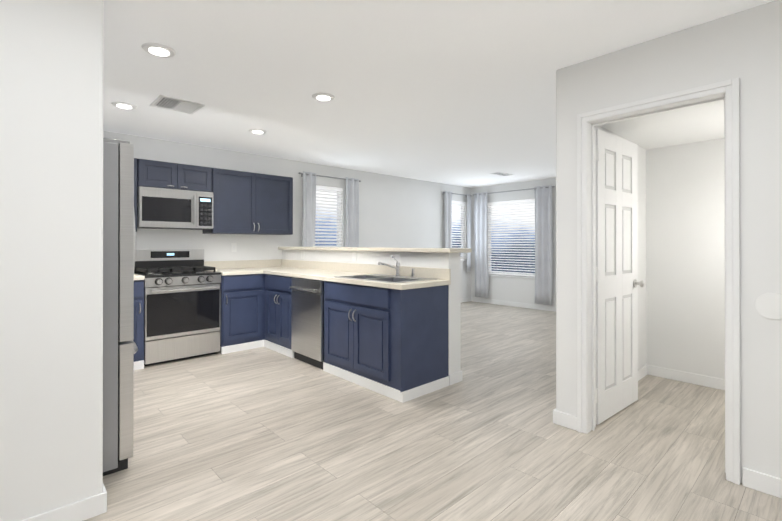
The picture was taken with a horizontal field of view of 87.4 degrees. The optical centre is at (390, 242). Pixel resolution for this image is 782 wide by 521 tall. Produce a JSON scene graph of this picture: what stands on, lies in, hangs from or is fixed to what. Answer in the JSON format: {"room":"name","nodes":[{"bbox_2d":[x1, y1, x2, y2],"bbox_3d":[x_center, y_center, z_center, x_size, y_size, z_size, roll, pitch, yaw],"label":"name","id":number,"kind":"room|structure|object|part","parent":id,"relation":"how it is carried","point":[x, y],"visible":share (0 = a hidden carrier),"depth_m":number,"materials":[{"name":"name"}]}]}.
{"room":"kitchen","nodes":[
{"label":"kitchen","id":0,"kind":"room"},
{"bbox_2d":[0,0,103,520],"bbox_3d":[-2.674,0.019,0.717,3.572,2.440,0.120,0,0,-43],"label":"wall","id":1,"kind":"structure","parent":0,"point":[51,254],"depth_m":1.76,"materials":[{"name":"paint"}]},
{"bbox_2d":[21,488,106,520],"bbox_3d":[-2.571,1.193,0.722,3.435,0.092,0.016,0,0,-43],"label":"baseboard","id":2,"kind":"structure","parent":1,"relation":"attached to","point":[88,508],"depth_m":1.82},
{"bbox_2d":[103,131,470,297],"bbox_3d":[-2.124,0.032,5.314,10.640,2.440,0.120,0,0,-43],"label":"wall","id":3,"kind":"structure","parent":0,"point":[398,212],"depth_m":6.14,"materials":[{"name":"paint"}]},
{"bbox_2d":[134,158,137,231],"bbox_3d":[-3.032,-0.496,4.145,0.745,0.770,0.345,0,0,-43],"label":"upper cabinet","id":4,"kind":"object","parent":3,"relation":"attached to","point":[135,159],"depth_m":4.26,"materials":[{"name":"blue wood"}]},
{"bbox_2d":[138,159,213,193],"bbox_3d":[-2.481,-0.734,4.658,0.750,0.292,0.345,0,0,-43],"label":"upper cabinet","id":5,"kind":"object","parent":3,"relation":"attached to","point":[151,173],"depth_m":4.51,"materials":[{"name":"blue wood"}]},
{"bbox_2d":[137,186,212,229],"bbox_3d":[-2.448,-0.369,4.620,0.746,0.426,0.447,0,0,-43],"label":"over-the-range microwave","id":6,"kind":"object","parent":5,"relation":"attached to","point":[161,208],"visible":0.98,"depth_m":4.47,"materials":[{"name":"metal"}]},
{"bbox_2d":[231,243,236,251],"bbox_3d":[-2.036,0.064,5.307,0.070,0.115,0.008,0,0,-43],"label":"electrical outlet plate","id":7,"kind":"object","parent":3,"relation":"attached to","point":[233,245],"depth_m":5.31,"materials":[{"name":"white plastic"}]},
{"bbox_2d":[204,259,280,270],"bbox_3d":[-2.712,0.282,4.664,3.188,0.100,0.020,0,0,-43],"label":"backsplash","id":8,"kind":"structure","parent":3,"relation":"attached to","point":[274,262],"depth_m":5.40,"materials":[{"name":"beige stone"}]},
{"bbox_2d":[203,168,292,233],"bbox_3d":[-1.817,-0.493,5.275,1.056,0.770,0.345,0,0,-43],"label":"upper cabinet","id":9,"kind":"object","parent":3,"relation":"attached to","point":[251,203],"depth_m":5.11,"materials":[{"name":"blue wood"}]},
{"bbox_2d":[315,189,340,245],"bbox_3d":[-1.002,-0.243,6.340,0.620,1.245,0.135,0,0,-43],"label":"window","id":10,"kind":"structure","parent":3,"relation":"in","point":[332,222],"depth_m":6.52,"materials":[{"name":"plastic"}]},
{"bbox_2d":[315,185,341,246],"bbox_3d":[-0.994,-0.249,6.331,0.564,1.228,0.050,0,0,-43],"label":"window blind","id":11,"kind":"object","parent":10,"relation":"attached to","point":[332,189],"visible":0.54,"depth_m":6.35,"materials":[{"name":"white plastic"}]},
{"bbox_2d":[299,171,360,246],"bbox_3d":[-0.922,-0.210,6.277,1.150,1.630,0.108,0,0,-43],"label":"curtain","id":12,"kind":"object","parent":3,"relation":"attached to","point":[309,211],"visible":0.71,"depth_m":6.06,"materials":[{"name":"grey fabric"}]},
{"bbox_3d":[-0.929,-0.988,6.285,1.150,0.055,0.089,0,0,-43],"label":"rod","id":13,"kind":"part","parent":12,"relation":"part of","materials":[{"name":"silver metal"}]},
{"bbox_2d":[443,191,471,271],"bbox_3d":[1.351,-0.204,8.392,0.960,1.630,0.106,0,0,-43],"label":"curtain","id":14,"kind":"object","parent":3,"relation":"attached to","point":[448,217],"visible":0.85,"depth_m":8.19,"materials":[{"name":"grey fabric"}]},
{"bbox_2d":[452,203,466,260],"bbox_3d":[1.348,-0.236,8.527,0.640,1.245,0.135,0,0,-43],"label":"window","id":15,"kind":"structure","parent":3,"relation":"in","point":[461,232],"depth_m":8.73,"materials":[{"name":"plastic"}]},
{"bbox_2d":[452,201,465,259],"bbox_3d":[1.357,-0.243,8.518,0.584,1.228,0.050,0,0,-43],"label":"window blind","id":16,"kind":"object","parent":15,"relation":"attached to","point":[456,203],"visible":0.5,"depth_m":8.58,"materials":[{"name":"white plastic"}]},
{"bbox_2d":[461,297,470,302],"bbox_3d":[0.159,1.212,7.341,4.290,0.092,0.016,0,0,-43],"label":"baseboard","id":17,"kind":"structure","parent":3,"relation":"attached to","point":[468,299],"depth_m":8.66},
{"bbox_2d":[282,249,460,375],"bbox_3d":[-0.455,0.673,4.732,0.165,1.155,2.998,0,0,-43],"label":"wall","id":18,"kind":"structure","parent":0,"point":[452,261],"depth_m":3.70,"materials":[{"name":"paint"}]},
{"bbox_2d":[352,252,356,261],"bbox_3d":[-0.408,0.160,4.557,0.007,0.110,0.075,0,0,-43],"label":"electrical outlet plate","id":19,"kind":"object","parent":18,"relation":"attached to","point":[354,254],"depth_m":4.55,"materials":[{"name":"white plastic"}]},
{"bbox_2d":[281,259,450,278],"bbox_3d":[-0.516,0.282,4.658,0.020,0.100,3.020,0,0,-43],"label":"backsplash","id":20,"kind":"structure","parent":18,"relation":"attached to","point":[366,269],"depth_m":4.41,"materials":[{"name":"beige stone"}]},
{"bbox_2d":[278,247,471,252],"bbox_3d":[-0.424,0.074,4.720,0.320,0.038,3.056,0,0,-43],"label":"countertop","id":21,"kind":"structure","parent":18,"relation":"on","point":[432,250],"depth_m":4.08,"materials":[{"name":"stone"}]},
{"bbox_2d":[395,253,400,263],"bbox_3d":[0.069,0.158,4.044,0.007,0.110,0.075,0,0,-43],"label":"electrical outlet plate","id":22,"kind":"object","parent":18,"relation":"attached to","point":[397,255],"depth_m":4.04,"materials":[{"name":"white plastic"}]},
{"bbox_2d":[449,371,461,381],"bbox_3d":[-0.382,1.204,4.770,0.033,0.092,2.983,0,0,-43],"label":"baseboard","id":23,"kind":"structure","parent":18,"relation":"attached to","point":[456,377],"depth_m":3.63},
{"bbox_2d":[84,301,781,520],"bbox_3d":[0.482,1.294,2.510,10.640,0.100,7.770,0,0,-43],"label":"floor","id":24,"kind":"structure","parent":0,"point":[261,434],"depth_m":2.48,"materials":[{"name":"beige wood"}]},
{"bbox_2d":[103,138,137,475],"bbox_3d":[-1.997,0.344,2.337,0.911,1.800,0.910,0,0,-43],"label":"refrigerator","id":25,"kind":"object","parent":24,"relation":"on","point":[120,348],"visible":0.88,"depth_m":2.21,"materials":[{"name":"metal"}]},
{"bbox_2d":[133,279,144,369],"bbox_3d":[-2.902,0.809,4.056,0.671,0.880,0.646,0,0,-43],"label":"base cabinet","id":26,"kind":"object","parent":24,"relation":"on","point":[138,283],"depth_m":4.02,"materials":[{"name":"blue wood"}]},
{"bbox_2d":[134,275,144,278],"bbox_3d":[-3.158,0.349,3.815,1.377,0.038,0.655,0,0,-43],"label":"countertop","id":27,"kind":"structure","parent":26,"relation":"on","point":[135,276],"depth_m":4.02,"materials":[{"name":"beige stone"}]},
{"bbox_2d":[134,249,220,365],"bbox_3d":[-2.364,0.665,4.528,0.746,1.170,0.693,0,0,-43],"label":"range","id":28,"kind":"object","parent":24,"relation":"on","point":[181,304],"visible":0.98,"depth_m":4.35,"materials":[{"name":"metal"}]},
{"bbox_2d":[210,271,264,353],"bbox_3d":[-1.914,0.811,4.976,0.511,0.880,0.646,0,0,-43],"label":"base cabinet","id":29,"kind":"object","parent":24,"relation":"on","point":[242,297],"depth_m":4.72,"materials":[{"name":"blue wood"}]},
{"bbox_2d":[213,267,288,274],"bbox_3d":[-1.706,0.353,5.166,1.072,0.038,0.655,0,0,-43],"label":"countertop","id":30,"kind":"structure","parent":29,"relation":"on","point":[223,270],"depth_m":5.06,"materials":[{"name":"beige stone"}]},
{"bbox_2d":[261,275,284,354],"bbox_3d":[-1.092,0.811,4.861,0.582,0.880,0.684,0,0,-43],"label":"base cabinet","id":31,"kind":"object","parent":24,"relation":"on","point":[273,317],"depth_m":4.72,"materials":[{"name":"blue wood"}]},
{"bbox_2d":[285,275,320,368],"bbox_3d":[-0.690,0.811,4.416,0.580,0.878,0.655,0,0,-43],"label":"base cabinet","id":32,"kind":"object","parent":24,"relation":"on","point":[302,296],"depth_m":4.22,"materials":[{"name":"metal"}]},
{"bbox_2d":[290,277,323,368],"bbox_3d":[-0.682,0.810,4.372,0.629,0.878,0.580,0,0,-43],"label":"dishwasher","id":33,"kind":"object","parent":32,"relation":"in","point":[307,293],"depth_m":4.16,"materials":[{"name":"metal"}]},
{"bbox_2d":[321,283,448,402],"bbox_3d":[-0.084,0.808,3.777,0.582,0.880,1.095,0,0,-43],"label":"base cabinet","id":34,"kind":"object","parent":24,"relation":"on","point":[379,328],"depth_m":3.43,"materials":[{"name":"blue wood"}]},
{"bbox_2d":[265,267,450,290],"bbox_3d":[-0.503,0.350,4.222,0.596,0.038,2.365,0,0,-43],"label":"countertop","id":35,"kind":"structure","parent":34,"relation":"on","point":[305,272],"depth_m":3.66,"materials":[{"name":"beige stone"}]},
{"bbox_2d":[333,275,420,282],"bbox_3d":[-0.067,0.412,3.777,0.534,0.176,0.843,0,0,-43],"label":"sink","id":36,"kind":"object","parent":35,"relation":"in","point":[376,278],"depth_m":3.80,"materials":[{"name":"silver metal"}]},
{"bbox_2d":[377,255,400,274],"bbox_3d":[-0.011,0.220,3.830,0.281,0.208,0.063,0,0,-43],"label":"faucet","id":37,"kind":"object","parent":35,"relation":"on","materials":[{"name":"silver metal"}]},
{"bbox_2d":[409,267,416,278],"bbox_3d":[0.204,0.281,3.757,0.039,0.085,0.040,0,0,-43],"label":"soap dispenser","id":38,"kind":"object","parent":35,"relation":"on","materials":[{"name":"silver metal"}]},
{"bbox_2d":[103,0,774,187],"bbox_3d":[0.482,-1.246,2.517,10.640,0.100,7.770,0,0,-43],"label":"ceiling","id":39,"kind":"structure","parent":0,"point":[458,92],"depth_m":2.88,"materials":[{"name":"paint"}]},
{"bbox_2d":[111,101,136,109],"bbox_3d":[-2.315,-1.185,3.555,0.190,0.015,0.190,0,0,-43],"label":"recessed light","id":40,"kind":"object","parent":39,"relation":"in","point":[124,105],"visible":0.98,"depth_m":3.53,"materials":[{"name":"white"}]},
{"bbox_2d":[141,42,175,57],"bbox_3d":[-1.438,-1.187,2.540,0.190,0.015,0.190,0,0,-43],"label":"recessed light","id":41,"kind":"object","parent":39,"relation":"in","point":[158,50],"visible":1,"depth_m":2.52,"materials":[{"name":"white"}]},
{"bbox_2d":[150,95,204,114],"bbox_3d":[-1.850,-1.189,3.547,0.350,0.008,0.345,0,0,-43],"label":"ceiling vent","id":42,"kind":"object","parent":39,"relation":"in","point":[174,104],"visible":1,"depth_m":3.53,"materials":[{"name":"plastic"}]},
{"bbox_2d":[248,129,266,133],"bbox_3d":[-1.422,-1.182,4.372,0.190,0.015,0.190,0,0,-43],"label":"recessed light","id":43,"kind":"object","parent":39,"relation":"in","point":[258,131],"visible":1,"depth_m":4.34,"materials":[{"name":"white"}]},
{"bbox_2d":[312,92,334,101],"bbox_3d":[-0.553,-1.185,3.350,0.190,0.015,0.190,0,0,-43],"label":"recessed light","id":44,"kind":"object","parent":39,"relation":"in","point":[323,97],"visible":1,"depth_m":3.33,"materials":[{"name":"white"}]},
{"bbox_2d":[490,172,512,175],"bbox_3d":[1.909,-1.179,7.061,0.400,0.008,0.200,0,0,-43],"label":"ceiling vent","id":45,"kind":"object","parent":39,"relation":"in","point":[501,174],"visible":1,"depth_m":7.08,"materials":[{"name":"plastic"}]},
{"bbox_2d":[471,178,555,306],"bbox_3d":[4.374,0.034,6.052,0.120,2.440,7.650,0,0,-43],"label":"wall","id":46,"kind":"structure","parent":0,"point":[515,289],"depth_m":8.07,"materials":[{"name":"paint"}]},
{"bbox_2d":[488,202,534,278],"bbox_3d":[2.393,-0.073,8.163,0.135,1.515,1.140,0,0,-43],"label":"window","id":47,"kind":"structure","parent":46,"relation":"in","point":[489,264],"depth_m":8.26,"materials":[{"name":"plastic"}]},
{"bbox_2d":[487,199,534,276],"bbox_3d":[2.384,-0.089,8.155,0.050,1.478,1.084,0,0,-43],"label":"window blind","id":48,"kind":"object","parent":47,"relation":"attached to","point":[507,203],"visible":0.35,"depth_m":8.13,"materials":[{"name":"white plastic"}]},
{"bbox_2d":[471,297,555,311],"bbox_3d":[3.077,1.212,7.342,0.016,0.092,3.930,0,0,-43],"label":"baseboard","id":49,"kind":"structure","parent":46,"relation":"attached to","point":[491,301],"depth_m":8.02,"materials":[{"name":"white wood"}]},
{"bbox_2d":[473,185,554,304],"bbox_3d":[2.360,0.050,8.050,0.107,2.180,1.800,0,0,-43],"label":"curtain","id":50,"kind":"object","parent":46,"relation":"attached to","point":[543,248],"visible":1,"depth_m":7.59,"materials":[{"name":"grey fabric"}]},
{"bbox_3d":[2.366,-1.003,8.059,0.089,0.055,1.800,0,0,-43],"label":"rod","id":51,"kind":"part","parent":50,"relation":"part of","materials":[{"name":"silver metal"}]},
{"bbox_2d":[596,126,645,369],"bbox_3d":[2.870,0.029,4.373,4.370,2.440,0.100,0,0,-43],"label":"wall","id":52,"kind":"structure","parent":0,"point":[641,255],"depth_m":3.80,"materials":[{"name":"paint"}]},
{"bbox_2d":[638,364,649,380],"bbox_3d":[1.863,1.200,3.344,1.500,0.092,0.030,0,0,-43],"label":"baseboard","id":53,"kind":"structure","parent":52,"relation":"attached to","point":[645,370],"depth_m":3.79,"materials":[{"name":"white wood"}]},
{"bbox_2d":[599,101,723,149],"bbox_3d":[2.502,-1.040,2.687,1.528,0.308,1.868,0,0,-43],"label":"ceiling","id":54,"kind":"structure","parent":0,"point":[700,123],"depth_m":3.15,"materials":[{"name":"paint"}]},
{"bbox_2d":[556,0,781,482],"bbox_3d":[2.394,0.021,1.574,0.140,2.440,3.550,0,0,-43],"label":"wall","id":55,"kind":"structure","parent":0,"point":[744,47],"depth_m":2.10,"materials":[{"name":"paint"}]},
{"bbox_2d":[553,408,570,423],"bbox_3d":[2.776,1.203,4.359,4.523,0.092,0.013,0,0,-43],"label":"baseboard","id":56,"kind":"structure","parent":55,"relation":"attached to","point":[558,416],"depth_m":2.79,"materials":[{"name":"white wood"}]},
{"bbox_2d":[596,129,644,424],"bbox_3d":[1.666,0.231,2.991,0.711,2.005,0.172,0,0,-43],"label":"door","id":57,"kind":"structure","parent":55,"relation":"in","point":[618,283],"depth_m":2.96,"materials":[{"name":"white wood"}]},
{"bbox_2d":[577,78,740,484],"bbox_3d":[1.570,0.199,2.458,0.176,2.090,0.822,0,0,-43],"label":"door frame","id":58,"kind":"structure","parent":55,"relation":"attached to","point":[727,92],"depth_m":2.38,"materials":[{"name":"white wood"}]},
{"bbox_2d":[742,467,781,497],"bbox_3d":[2.662,1.194,1.169,0.013,0.092,2.535,0,0,-43],"label":"baseboard","id":59,"kind":"structure","parent":55,"relation":"attached to","point":[752,479],"depth_m":2.04,"materials":[{"name":"white wood"}]},
{"bbox_2d":[755,293,781,318],"bbox_3d":[1.881,0.313,2.017,0.006,0.132,0.132,0,0,-43],"label":"electrical outlet cover","id":60,"kind":"object","parent":55,"relation":"attached to","point":[768,305],"visible":1,"depth_m":2.02,"materials":[{"name":"white plastic"}]},
{"bbox_2d":[646,138,724,378],"bbox_3d":[3.105,0.026,3.246,0.120,2.440,1.870,0,0,-43],"label":"wall","id":61,"kind":"structure","parent":0,"point":[685,257],"depth_m":3.66,"materials":[{"name":"paint"}]},
{"bbox_2d":[650,365,724,389],"bbox_3d":[3.055,1.200,3.197,0.016,0.092,1.870,0,0,-43],"label":"baseboard","id":62,"kind":"structure","parent":61,"relation":"attached to","point":[713,382],"depth_m":3.63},
{"label":"outside","id":63,"kind":"structure","parent":0,"visible":0},
{"bbox_2d":[315,189,534,273],"bbox_3d":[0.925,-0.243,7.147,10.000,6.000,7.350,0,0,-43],"label":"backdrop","id":64,"kind":"structure","parent":63,"point":[502,266],"depth_m":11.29,"materials":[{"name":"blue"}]}
]}

